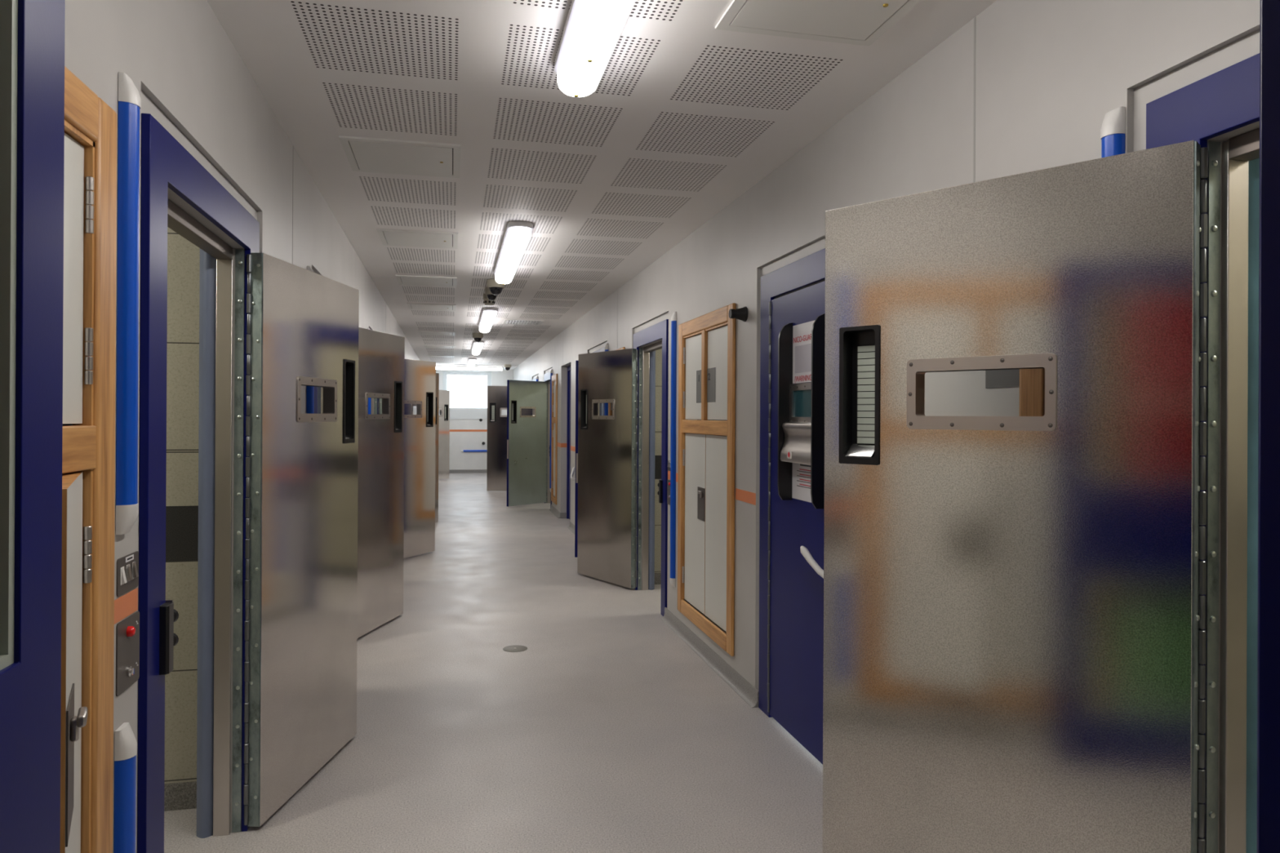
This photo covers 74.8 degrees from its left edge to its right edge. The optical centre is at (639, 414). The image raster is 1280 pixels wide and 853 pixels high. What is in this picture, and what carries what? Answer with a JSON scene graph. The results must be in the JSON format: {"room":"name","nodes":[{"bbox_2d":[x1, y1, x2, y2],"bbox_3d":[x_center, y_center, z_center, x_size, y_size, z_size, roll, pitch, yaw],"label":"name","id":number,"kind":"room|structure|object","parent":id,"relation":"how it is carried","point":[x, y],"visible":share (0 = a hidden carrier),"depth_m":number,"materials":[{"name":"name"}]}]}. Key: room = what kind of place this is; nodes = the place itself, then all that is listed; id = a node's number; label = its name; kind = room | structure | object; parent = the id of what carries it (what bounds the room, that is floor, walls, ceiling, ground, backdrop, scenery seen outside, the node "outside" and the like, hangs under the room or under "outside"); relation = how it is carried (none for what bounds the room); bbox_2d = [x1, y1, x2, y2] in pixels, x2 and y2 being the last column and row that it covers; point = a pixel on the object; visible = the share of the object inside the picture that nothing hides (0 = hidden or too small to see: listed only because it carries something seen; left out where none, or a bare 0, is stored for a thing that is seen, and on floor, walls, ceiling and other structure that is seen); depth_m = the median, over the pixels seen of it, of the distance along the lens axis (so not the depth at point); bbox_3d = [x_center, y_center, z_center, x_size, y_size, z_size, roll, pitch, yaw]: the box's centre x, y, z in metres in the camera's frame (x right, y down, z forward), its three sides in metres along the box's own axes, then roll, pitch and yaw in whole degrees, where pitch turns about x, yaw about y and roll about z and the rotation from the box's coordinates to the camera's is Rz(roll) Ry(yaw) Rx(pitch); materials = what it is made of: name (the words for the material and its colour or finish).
{"room":"prison interior","nodes":[
{"label":"prison interior","id":0,"kind":"room"},
{"bbox_2d":[164,226,199,811],"bbox_3d":[-2.317,0.132,1.874,2.000,2.620,2.050,0,0,-13],"label":"wall","id":1,"kind":"structure","parent":0,"point":[183,255],"depth_m":3.07,"materials":[{"name":"tile"}]},
{"bbox_2d":[62,0,419,852],"bbox_3d":[-2.753,0.134,8.760,0.160,2.632,24.700,0,0,-13],"label":"wall","id":2,"kind":"structure","parent":0,"point":[186,72],"depth_m":2.46,"materials":[{"name":"paint"}]},
{"bbox_2d":[59,66,116,852],"bbox_3d":[-0.961,0.339,1.176,0.279,1.917,1.096,0,0,-13],"label":"cabinet","id":3,"kind":"object","parent":2,"relation":"attached to","point":[90,161],"visible":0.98,"depth_m":1.61,"materials":[{"name":"brown wood"}]},
{"bbox_2d":[114,722,137,852],"bbox_3d":[-1.095,0.975,1.788,0.033,0.620,0.054,0,0,-13],"label":"strip","id":4,"kind":"object","parent":2,"relation":"attached to","point":[125,741],"visible":1,"depth_m":1.77,"materials":[{"name":"blue"}]},
{"bbox_2d":[114,587,137,624],"bbox_3d":[-3.067,0.418,10.523,0.002,0.050,21.121,0,0,-13],"label":"trim","id":5,"kind":"structure","parent":2,"relation":"attached to","point":[126,605],"depth_m":1.82,"materials":[{"name":"orange paint"}]},
{"bbox_2d":[115,551,138,596],"bbox_3d":[-1.114,0.345,1.827,0.012,0.080,0.120,0,0,-13],"label":"switch panel","id":6,"kind":"object","parent":2,"relation":"attached to","point":[127,566],"visible":1,"depth_m":1.82,"materials":[{"name":"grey metal"}]},
{"bbox_2d":[115,611,139,696],"bbox_3d":[-1.113,0.519,1.831,0.017,0.154,0.128,0,0,-13],"label":"panel","id":7,"kind":"object","parent":2,"relation":"attached to","point":[127,631],"visible":1,"depth_m":1.82,"materials":[{"name":"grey metal"}]},
{"bbox_2d":[126,666,133,676],"bbox_3d":[-1.112,0.559,1.827,0.009,0.022,0.022,0,0,-13],"label":"switch","id":8,"kind":"object","parent":7,"relation":"attached to","point":[130,670],"depth_m":1.82,"materials":[{"name":"silver metal"}]},
{"bbox_2d":[115,71,141,534],"bbox_3d":[-1.090,-0.235,1.790,0.033,0.975,0.054,0,0,-13],"label":"strip","id":9,"kind":"object","parent":2,"relation":"attached to","point":[129,98],"visible":1,"depth_m":1.77,"materials":[{"name":"blue"}]},
{"bbox_2d":[137,113,259,852],"bbox_3d":[-1.334,0.373,2.479,0.165,2.148,1.130,0,0,-14],"label":"door frame","id":10,"kind":"structure","parent":2,"relation":"attached to","point":[166,163],"depth_m":2.86,"materials":[{"name":"blue paint"}]},
{"bbox_2d":[292,146,293,264],"bbox_3d":[-1.532,-0.418,3.684,0.003,1.532,0.008,0,0,-13],"label":"trim","id":11,"kind":"structure","parent":2,"relation":"attached to","point":[293,146],"depth_m":3.68,"materials":[{"name":"grey"}]},
{"bbox_2d":[244,253,359,826],"bbox_3d":[-1.317,0.434,3.332,0.060,1.997,0.872,0,0,3],"label":"door","id":12,"kind":"structure","parent":2,"relation":"in","point":[301,546],"depth_m":3.18,"materials":[{"name":"metal"}]},
{"bbox_2d":[345,432,351,438],"bbox_3d":[-1.295,0.087,3.664,0.037,0.032,0.075,0,0,3],"label":"tray","id":13,"kind":"object","parent":12,"relation":"on","point":[348,435],"depth_m":3.70,"materials":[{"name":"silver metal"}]},
{"bbox_2d":[306,266,314,413],"bbox_3d":[-1.605,0.227,4.078,0.033,1.898,0.054,0,0,-13],"label":"strip","id":14,"kind":"object","parent":2,"relation":"attached to","point":[309,389],"visible":0.12,"depth_m":4.05,"materials":[{"name":"blue"}]},
{"bbox_2d":[314,386,323,413],"bbox_3d":[-1.850,0.374,4.780,0.165,2.148,1.130,0,0,-14],"label":"door frame","id":15,"kind":"structure","parent":2,"relation":"attached to","point":[318,391],"depth_m":5.18,"materials":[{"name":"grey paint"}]},
{"bbox_2d":[367,328,371,414],"bbox_3d":[-2.247,0.229,6.947,0.033,1.898,0.054,0,0,-13],"label":"strip","id":16,"kind":"object","parent":2,"relation":"attached to","point":[369,398],"visible":0.07,"depth_m":6.93,"materials":[{"name":"blue plastic"}]},
{"bbox_2d":[371,397,377,414],"bbox_3d":[-2.491,0.376,7.644,0.165,2.148,1.130,0,0,-14],"label":"door frame","id":17,"kind":"structure","parent":2,"relation":"attached to","point":[374,401],"depth_m":8.07,"materials":[{"name":"blue paint"}]},
{"bbox_2d":[356,327,404,638],"bbox_3d":[-1.793,0.435,5.627,0.060,1.997,0.872,0,0,8],"label":"door","id":18,"kind":"structure","parent":2,"relation":"in","point":[381,355],"depth_m":5.69,"materials":[{"name":"silver metal"}]},
{"bbox_2d":[377,359,435,558],"bbox_3d":[-2.345,0.437,8.463,0.060,1.997,0.872,0,0,21],"label":"door","id":19,"kind":"structure","parent":2,"relation":"in","point":[420,390],"depth_m":8.60,"materials":[{"name":"silver metal"}]},
{"bbox_2d":[404,373,439,522],"bbox_3d":[-2.877,0.438,10.825,0.060,1.997,0.872,0,0,21],"label":"door","id":20,"kind":"structure","parent":2,"relation":"in","point":[408,408],"depth_m":11.18,"materials":[{"name":"silver metal"}]},
{"bbox_2d":[438,390,449,479],"bbox_3d":[-4.558,0.442,18.594,0.060,1.997,0.872,0,0,31],"label":"door","id":21,"kind":"structure","parent":2,"relation":"in","point":[444,395],"depth_m":18.81,"materials":[{"name":"silver metal"}]},
{"bbox_2d":[435,369,512,470],"bbox_3d":[-4.338,0.145,21.205,2.589,2.632,0.280,0,0,-13],"label":"wall","id":22,"kind":"structure","parent":0,"point":[459,441],"depth_m":21.08,"materials":[{"name":"paint"}]},
{"bbox_2d":[438,371,491,419],"bbox_3d":[-4.367,-0.496,21.151,1.700,1.205,0.212,0,0,-13],"label":"window","id":23,"kind":"structure","parent":22,"relation":"in","point":[456,413],"depth_m":21.10,"materials":[{"name":"white paint"}]},
{"bbox_2d":[448,469,486,473],"bbox_3d":[-4.312,1.419,21.061,2.149,0.085,0.014,0,0,-13],"label":"baseboard","id":24,"kind":"structure","parent":22,"relation":"attached to","point":[453,471],"depth_m":21.04,"materials":[{"name":"plastic"}]},
{"bbox_2d":[449,429,487,431],"bbox_3d":[-4.308,0.395,21.067,2.189,0.052,0.002,0,0,-13],"label":"trim","id":25,"kind":"structure","parent":22,"relation":"attached to","point":[451,430],"depth_m":21.07,"materials":[{"name":"orange paint"}]},
{"bbox_2d":[461,449,487,452],"bbox_3d":[-3.961,0.908,21.133,1.080,0.054,0.054,0,0,-13],"label":"strip","id":26,"kind":"object","parent":22,"relation":"attached to","point":[462,451],"visible":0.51,"depth_m":21.07,"materials":[{"name":"blue plastic"}]},
{"bbox_2d":[164,472,822,852],"bbox_3d":[-1.542,1.506,9.133,7.400,0.100,25.100,0,0,-13],"label":"floor","id":27,"kind":"structure","parent":0,"point":[609,733],"depth_m":3.80,"materials":[{"name":"plastic"}]},
{"bbox_2d":[502,644,527,652],"bbox_3d":[-0.776,1.454,5.206,0.152,0.008,0.152,0,0,-13],"label":"floor drain","id":28,"kind":"object","parent":27,"relation":"on","point":[515,648],"visible":1,"depth_m":5.20,"materials":[{"name":"grey metal"}]},
{"bbox_2d":[206,0,996,369],"bbox_3d":[-1.633,-1.220,9.165,2.589,0.112,25.000,0,0,-13],"label":"ceiling","id":29,"kind":"structure","parent":0,"point":[684,116],"depth_m":3.37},
{"bbox_2d":[338,135,461,177],"bbox_3d":[-1.083,-1.175,3.844,0.505,0.012,0.502,0,0,-13],"label":"access panel","id":30,"kind":"object","parent":29,"relation":"attached to","point":[363,154],"visible":1,"depth_m":3.81,"materials":[{"name":"paint"}]},
{"bbox_2d":[376,228,457,248],"bbox_3d":[-1.477,-1.175,5.602,0.505,0.012,0.502,0,0,-13],"label":"access panel","id":31,"kind":"object","parent":29,"relation":"attached to","point":[402,237],"visible":1,"depth_m":5.57,"materials":[{"name":"paint"}]},
{"bbox_2d":[395,275,457,287],"bbox_3d":[-1.871,-1.174,7.359,0.505,0.012,0.502,0,0,-13],"label":"access panel","id":32,"kind":"object","parent":29,"relation":"attached to","point":[411,280],"visible":1,"depth_m":7.32,"materials":[{"name":"paint"}]},
{"bbox_2d":[406,302,455,311],"bbox_3d":[-2.265,-1.173,9.117,0.505,0.012,0.502,0,0,-13],"label":"access panel","id":33,"kind":"object","parent":29,"relation":"attached to","point":[411,305],"visible":1,"depth_m":9.06,"materials":[{"name":"paint"}]},
{"bbox_2d":[417,330,454,335],"bbox_3d":[-2.921,-1.172,12.047,0.505,0.012,0.502,0,0,-13],"label":"access panel","id":34,"kind":"object","parent":29,"relation":"attached to","point":[420,332],"visible":1,"depth_m":12.00,"materials":[{"name":"paint"}]},
{"bbox_2d":[423,345,454,348],"bbox_3d":[-3.446,-1.171,14.391,0.505,0.012,0.502,0,0,-13],"label":"access panel","id":35,"kind":"object","parent":29,"relation":"attached to","point":[425,346],"visible":1,"depth_m":14.29,"materials":[{"name":"paint"}]},
{"bbox_2d":[427,355,454,357],"bbox_3d":[-3.971,-1.170,16.735,0.505,0.012,0.502,0,0,-13],"label":"access panel","id":36,"kind":"object","parent":29,"relation":"attached to","point":[429,356],"visible":1,"depth_m":16.66,"materials":[{"name":"paint"}]},
{"bbox_2d":[435,362,453,364],"bbox_3d":[-4.497,-1.169,19.079,0.505,0.012,0.502,0,0,-13],"label":"access panel","id":37,"kind":"object","parent":29,"relation":"attached to","point":[446,363],"visible":0.71,"depth_m":19.02,"materials":[{"name":"paint"}]},
{"bbox_2d":[435,365,503,370],"bbox_3d":[-4.069,-1.112,19.902,1.614,0.095,0.104,0,0,-13],"label":"light","id":38,"kind":"object","parent":29,"relation":"attached to","point":[437,367],"visible":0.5,"depth_m":19.86,"materials":[{"name":"white plastic"}]},
{"bbox_2d":[467,357,476,368],"bbox_3d":[-3.638,-1.119,18.103,0.156,0.106,1.880,0,0,-13],"label":"tube light","id":39,"kind":"object","parent":29,"relation":"attached to","point":[472,361],"visible":1,"depth_m":17.25,"materials":[{"name":"white plastic"}]},
{"bbox_2d":[471,340,484,355],"bbox_3d":[-2.742,-1.121,14.102,0.156,0.106,1.880,0,0,-13],"label":"tube light","id":40,"kind":"object","parent":29,"relation":"attached to","point":[477,347],"visible":0.98,"depth_m":13.48,"materials":[{"name":"white plastic"}]},
{"bbox_2d":[472,333,483,342],"bbox_3d":[-2.331,-1.111,12.032,0.149,0.128,0.149,0,0,-13],"label":"dome camera","id":41,"kind":"object","parent":29,"relation":"attached to","point":[477,337],"visible":1,"depth_m":11.98,"materials":[{"name":"beige"}]},
{"bbox_2d":[478,306,497,333],"bbox_3d":[-1.834,-1.123,10.053,0.156,0.106,1.880,0,0,-13],"label":"tube light","id":42,"kind":"object","parent":29,"relation":"attached to","point":[488,315],"visible":1,"depth_m":9.51,"materials":[{"name":"white plastic"}]},
{"bbox_2d":[483,293,495,305],"bbox_3d":[-1.468,-1.124,8.157,0.120,0.105,0.120,0,0,-13],"label":"smoke detector","id":43,"kind":"object","parent":29,"relation":"attached to","point":[486,301],"visible":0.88,"depth_m":8.12,"materials":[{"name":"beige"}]},
{"bbox_2d":[484,286,497,300],"bbox_3d":[-1.367,-1.118,7.729,0.123,0.118,0.123,0,0,-13],"label":"dome camera","id":44,"kind":"object","parent":29,"relation":"attached to","point":[491,296],"visible":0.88,"depth_m":7.69,"materials":[{"name":"beige"}]},
{"bbox_2d":[486,278,505,294],"bbox_3d":[-1.256,-1.112,7.303,0.155,0.131,0.155,0,0,-13],"label":"dome camera","id":45,"kind":"object","parent":29,"relation":"attached to","point":[495,288],"visible":0.93,"depth_m":7.25,"materials":[{"name":"beige plastic"}]},
{"bbox_2d":[503,364,511,370],"bbox_3d":[-3.070,-1.099,19.399,0.169,0.136,0.169,0,0,-13],"label":"dome camera","id":46,"kind":"object","parent":29,"relation":"attached to","point":[507,366],"visible":1,"depth_m":19.34,"materials":[{"name":"beige"}]},
{"bbox_2d":[493,220,533,284],"bbox_3d":[-0.925,-1.124,5.993,0.156,0.106,1.880,0,0,-13],"label":"tube light","id":47,"kind":"object","parent":29,"relation":"attached to","point":[517,234],"visible":1,"depth_m":5.52,"materials":[{"name":"white plastic"}]},
{"bbox_2d":[502,319,543,324],"bbox_3d":[-1.472,-1.165,10.533,0.480,0.016,0.440,0,0,-13],"label":"ceiling vent","id":48,"kind":"object","parent":29,"relation":"in","point":[506,321],"visible":1,"depth_m":10.49,"materials":[{"name":"white metal"}]},
{"bbox_2d":[554,0,635,97],"bbox_3d":[-0.019,-1.126,1.948,0.156,0.106,1.880,0,0,-13],"label":"tube light","id":49,"kind":"object","parent":29,"relation":"attached to","point":[593,28],"visible":1,"depth_m":2.45,"materials":[{"name":"white plastic"}]},
{"bbox_2d":[715,0,920,46],"bbox_3d":[0.532,-1.170,2.344,0.510,0.012,0.510,0,0,-13],"label":"access panel","id":50,"kind":"object","parent":29,"relation":"attached to","point":[855,22],"visible":1,"depth_m":2.46,"materials":[{"name":"paint"}]},
{"bbox_2d":[654,348,662,584],"bbox_3d":[1.283,0.156,6.426,2.000,2.620,2.050,0,0,-13],"label":"wall","id":51,"kind":"structure","parent":0,"point":[658,353],"depth_m":7.22,"materials":[{"name":"tile"}]},
{"bbox_2d":[512,0,1259,852],"bbox_3d":[-0.461,0.146,9.273,0.160,2.632,24.700,0,0,-13],"label":"wall","id":52,"kind":"structure","parent":0,"point":[1049,73],"depth_m":2.76,"materials":[{"name":"paint"}]},
{"bbox_2d":[486,386,533,490],"bbox_3d":[-2.473,0.448,15.948,0.872,1.997,0.060,0,0,-3],"label":"door","id":53,"kind":"structure","parent":52,"relation":"in","point":[496,469],"depth_m":15.91,"materials":[{"name":"silver metal"}]},
{"bbox_2d":[506,379,546,506],"bbox_3d":[-1.821,0.447,13.540,0.060,1.997,0.872,0,0,37],"label":"door","id":54,"kind":"structure","parent":52,"relation":"in","point":[526,435],"depth_m":13.49,"materials":[{"name":"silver metal"}]},
{"bbox_2d":[544,371,551,508],"bbox_3d":[-1.420,0.390,13.489,0.165,2.148,1.130,0,0,-11],"label":"door frame","id":55,"kind":"structure","parent":52,"relation":"attached to","point":[547,375],"depth_m":13.89,"materials":[{"name":"blue paint"}]},
{"bbox_2d":[549,368,552,492],"bbox_3d":[-1.370,0.243,12.882,0.033,1.896,0.054,0,0,-13],"label":"strip","id":56,"kind":"object","parent":52,"relation":"attached to","point":[551,371],"visible":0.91,"depth_m":12.86,"materials":[{"name":"blue"}]},
{"bbox_2d":[551,373,557,504],"bbox_3d":[-1.221,0.355,12.536,0.150,1.917,0.600,0,0,-13],"label":"upper cabinet","id":57,"kind":"object","parent":52,"relation":"attached to","point":[554,378],"visible":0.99,"depth_m":12.58,"materials":[{"name":"brown wood"}]},
{"bbox_2d":[566,364,570,519],"bbox_3d":[-0.906,0.388,11.377,0.044,2.150,0.998,0,0,-13],"label":"door","id":58,"kind":"structure","parent":52,"relation":"in","point":[568,424],"depth_m":11.77,"materials":[{"name":"blue paint"}]},
{"bbox_2d":[569,360,578,557],"bbox_3d":[-0.626,0.446,8.923,0.137,1.997,0.872,0,0,6],"label":"door","id":59,"kind":"structure","parent":52,"relation":"in","point":[575,468],"depth_m":8.49,"materials":[{"name":"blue metal"}]},
{"bbox_2d":[592,346,604,415],"bbox_3d":[-0.401,0.388,8.942,0.165,2.148,1.130,0,0,-11],"label":"door frame","id":60,"kind":"structure","parent":52,"relation":"attached to","point":[601,406],"depth_m":9.35,"materials":[{"name":"blue paint"}]},
{"bbox_2d":[604,343,608,415],"bbox_3d":[-0.338,0.241,8.276,0.033,1.896,0.054,0,0,-13],"label":"strip","id":61,"kind":"object","parent":52,"relation":"attached to","point":[606,408],"visible":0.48,"depth_m":8.26,"materials":[{"name":"blue"}]},
{"bbox_2d":[577,348,638,588],"bbox_3d":[-0.295,0.445,7.310,0.060,1.997,0.872,0,0,-36],"label":"door","id":62,"kind":"structure","parent":52,"relation":"in","point":[607,540],"depth_m":7.23,"materials":[{"name":"metal"}]},
{"bbox_2d":[608,346,625,415],"bbox_3d":[-0.163,0.353,7.813,0.150,1.917,0.720,0,0,-13],"label":"upper cabinet","id":63,"kind":"object","parent":52,"relation":"attached to","point":[610,405],"visible":0.04,"depth_m":8.05,"materials":[{"name":"brown wood"}]},
{"bbox_2d":[617,289,617,334],"bbox_3d":[-0.209,-0.895,7.808,0.003,0.552,0.008,0,0,-13],"label":"trim","id":64,"kind":"structure","parent":52,"relation":"attached to","point":[617,290],"depth_m":7.80,"materials":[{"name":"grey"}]},
{"bbox_2d":[633,319,668,616],"bbox_3d":[0.129,0.387,6.576,0.165,2.148,1.130,0,0,-11],"label":"door frame","id":65,"kind":"structure","parent":52,"relation":"attached to","point":[646,416],"depth_m":6.98,"materials":[{"name":"blue paint"}]},
{"bbox_2d":[549,504,758,707],"bbox_3d":[-0.500,1.422,9.264,0.165,0.080,24.700,0,0,-13],"label":"baseboard","id":66,"kind":"structure","parent":52,"relation":"attached to","point":[726,672],"depth_m":4.90,"materials":[{"name":"plastic"}]},
{"bbox_2d":[557,442,755,505],"bbox_3d":[-1.005,0.430,11.623,0.131,0.060,19.876,0,0,-13],"label":"trim","id":67,"kind":"structure","parent":52,"relation":"attached to","point":[746,496],"depth_m":4.43,"materials":[{"name":"orange paint"}]},
{"bbox_2d":[666,480,670,505],"bbox_3d":[0.207,0.547,5.881,0.017,0.174,0.158,0,0,-13],"label":"panel","id":68,"kind":"object","parent":52,"relation":"attached to","point":[668,481],"visible":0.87,"depth_m":5.91,"materials":[{"name":"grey metal"}]},
{"bbox_2d":[667,460,670,471],"bbox_3d":[0.211,0.359,5.878,0.012,0.069,0.150,0,0,-13],"label":"switch panel","id":69,"kind":"object","parent":52,"relation":"attached to","point":[668,462],"visible":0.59,"depth_m":5.91,"materials":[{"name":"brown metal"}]},
{"bbox_2d":[669,311,676,587],"bbox_3d":[0.225,0.237,5.761,0.033,1.891,0.054,0,0,-13],"label":"strip","id":70,"kind":"object","parent":52,"relation":"attached to","point":[673,318],"visible":1,"depth_m":5.74,"materials":[{"name":"blue"}]},
{"bbox_2d":[677,302,735,656],"bbox_3d":[0.447,0.351,5.093,0.150,1.917,1.120,0,0,-13],"label":"upper cabinet","id":71,"kind":"object","parent":52,"relation":"attached to","point":[706,342],"visible":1,"depth_m":5.01,"materials":[{"name":"brown wood"}]},
{"bbox_2d":[728,306,747,321],"bbox_3d":[0.512,-0.529,4.383,0.085,0.079,0.079,0,0,-13],"label":"door stop","id":72,"kind":"object","parent":52,"relation":"attached to","point":[741,313],"visible":1,"depth_m":4.36,"materials":[{"name":"black rubber"}]},
{"bbox_2d":[758,248,825,717],"bbox_3d":[0.788,0.385,3.636,0.165,2.148,1.130,0,0,-11],"label":"door frame","id":73,"kind":"structure","parent":52,"relation":"attached to","point":[810,269],"depth_m":4.09,"materials":[{"name":"blue paint"}]},
{"bbox_2d":[767,280,825,764],"bbox_3d":[0.703,0.444,3.619,0.137,1.997,0.872,0,0,-13],"label":"door","id":74,"kind":"structure","parent":52,"relation":"in","point":[796,391],"depth_m":3.71,"materials":[{"name":"metal"}]},
{"bbox_2d":[973,17,975,182],"bbox_3d":[0.987,-0.902,2.469,0.003,0.542,0.008,0,0,-13],"label":"trim","id":75,"kind":"structure","parent":52,"relation":"attached to","point":[974,104],"depth_m":2.47,"materials":[{"name":"grey"}]},
{"bbox_2d":[924,368,1044,416],"bbox_3d":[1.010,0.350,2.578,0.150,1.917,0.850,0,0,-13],"label":"window","id":76,"kind":"structure","parent":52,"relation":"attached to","point":[1015,392],"depth_m":2.41,"materials":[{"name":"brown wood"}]},
{"bbox_2d":[822,140,1208,852],"bbox_3d":[0.828,0.443,1.998,0.872,1.997,0.060,0,0,44],"label":"door","id":77,"kind":"structure","parent":52,"relation":"in","point":[1015,646],"depth_m":1.92,"materials":[{"name":"metal"}]},
{"bbox_2d":[845,444,874,457],"bbox_3d":[0.591,0.094,2.229,0.075,0.032,0.037,0,0,44],"label":"tray","id":78,"kind":"object","parent":77,"relation":"on","point":[851,450],"depth_m":2.23,"materials":[{"name":"silver metal"}]},
{"bbox_2d":[1100,106,1125,157],"bbox_3d":[1.083,0.241,1.933,0.033,1.891,0.054,0,0,-13],"label":"strip","id":79,"kind":"object","parent":52,"relation":"attached to","point":[1113,131],"visible":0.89,"depth_m":1.92,"materials":[{"name":"blue"}]},
{"bbox_2d":[1146,53,1259,852],"bbox_3d":[1.308,0.384,1.316,0.165,2.148,1.130,0,0,-11],"label":"door frame","id":80,"kind":"structure","parent":52,"relation":"attached to","point":[1225,100],"depth_m":1.72,"materials":[{"name":"blue paint"}]},
{"bbox_3d":[0.326,0.136,0.388,2.189,2.632,0.135,0,0,-13],"label":"doorway","id":81,"kind":"structure","parent":0,"visible":0},
{"bbox_2d":[1257,0,1279,852],"bbox_3d":[-0.074,0.370,0.298,1.010,2.160,0.151,0,0,-13],"label":"door frame","id":82,"kind":"structure","parent":81,"relation":"attached to","point":[1268,435],"depth_m":0.46,"materials":[{"name":"blue paint"}]},
{"bbox_2d":[0,0,65,852],"bbox_3d":[-0.617,0.394,0.562,0.050,2.092,0.877,0,0,-13],"label":"door","id":83,"kind":"structure","parent":82,"relation":"attached to","point":[32,32],"depth_m":0.92,"materials":[{"name":"blue paint"}]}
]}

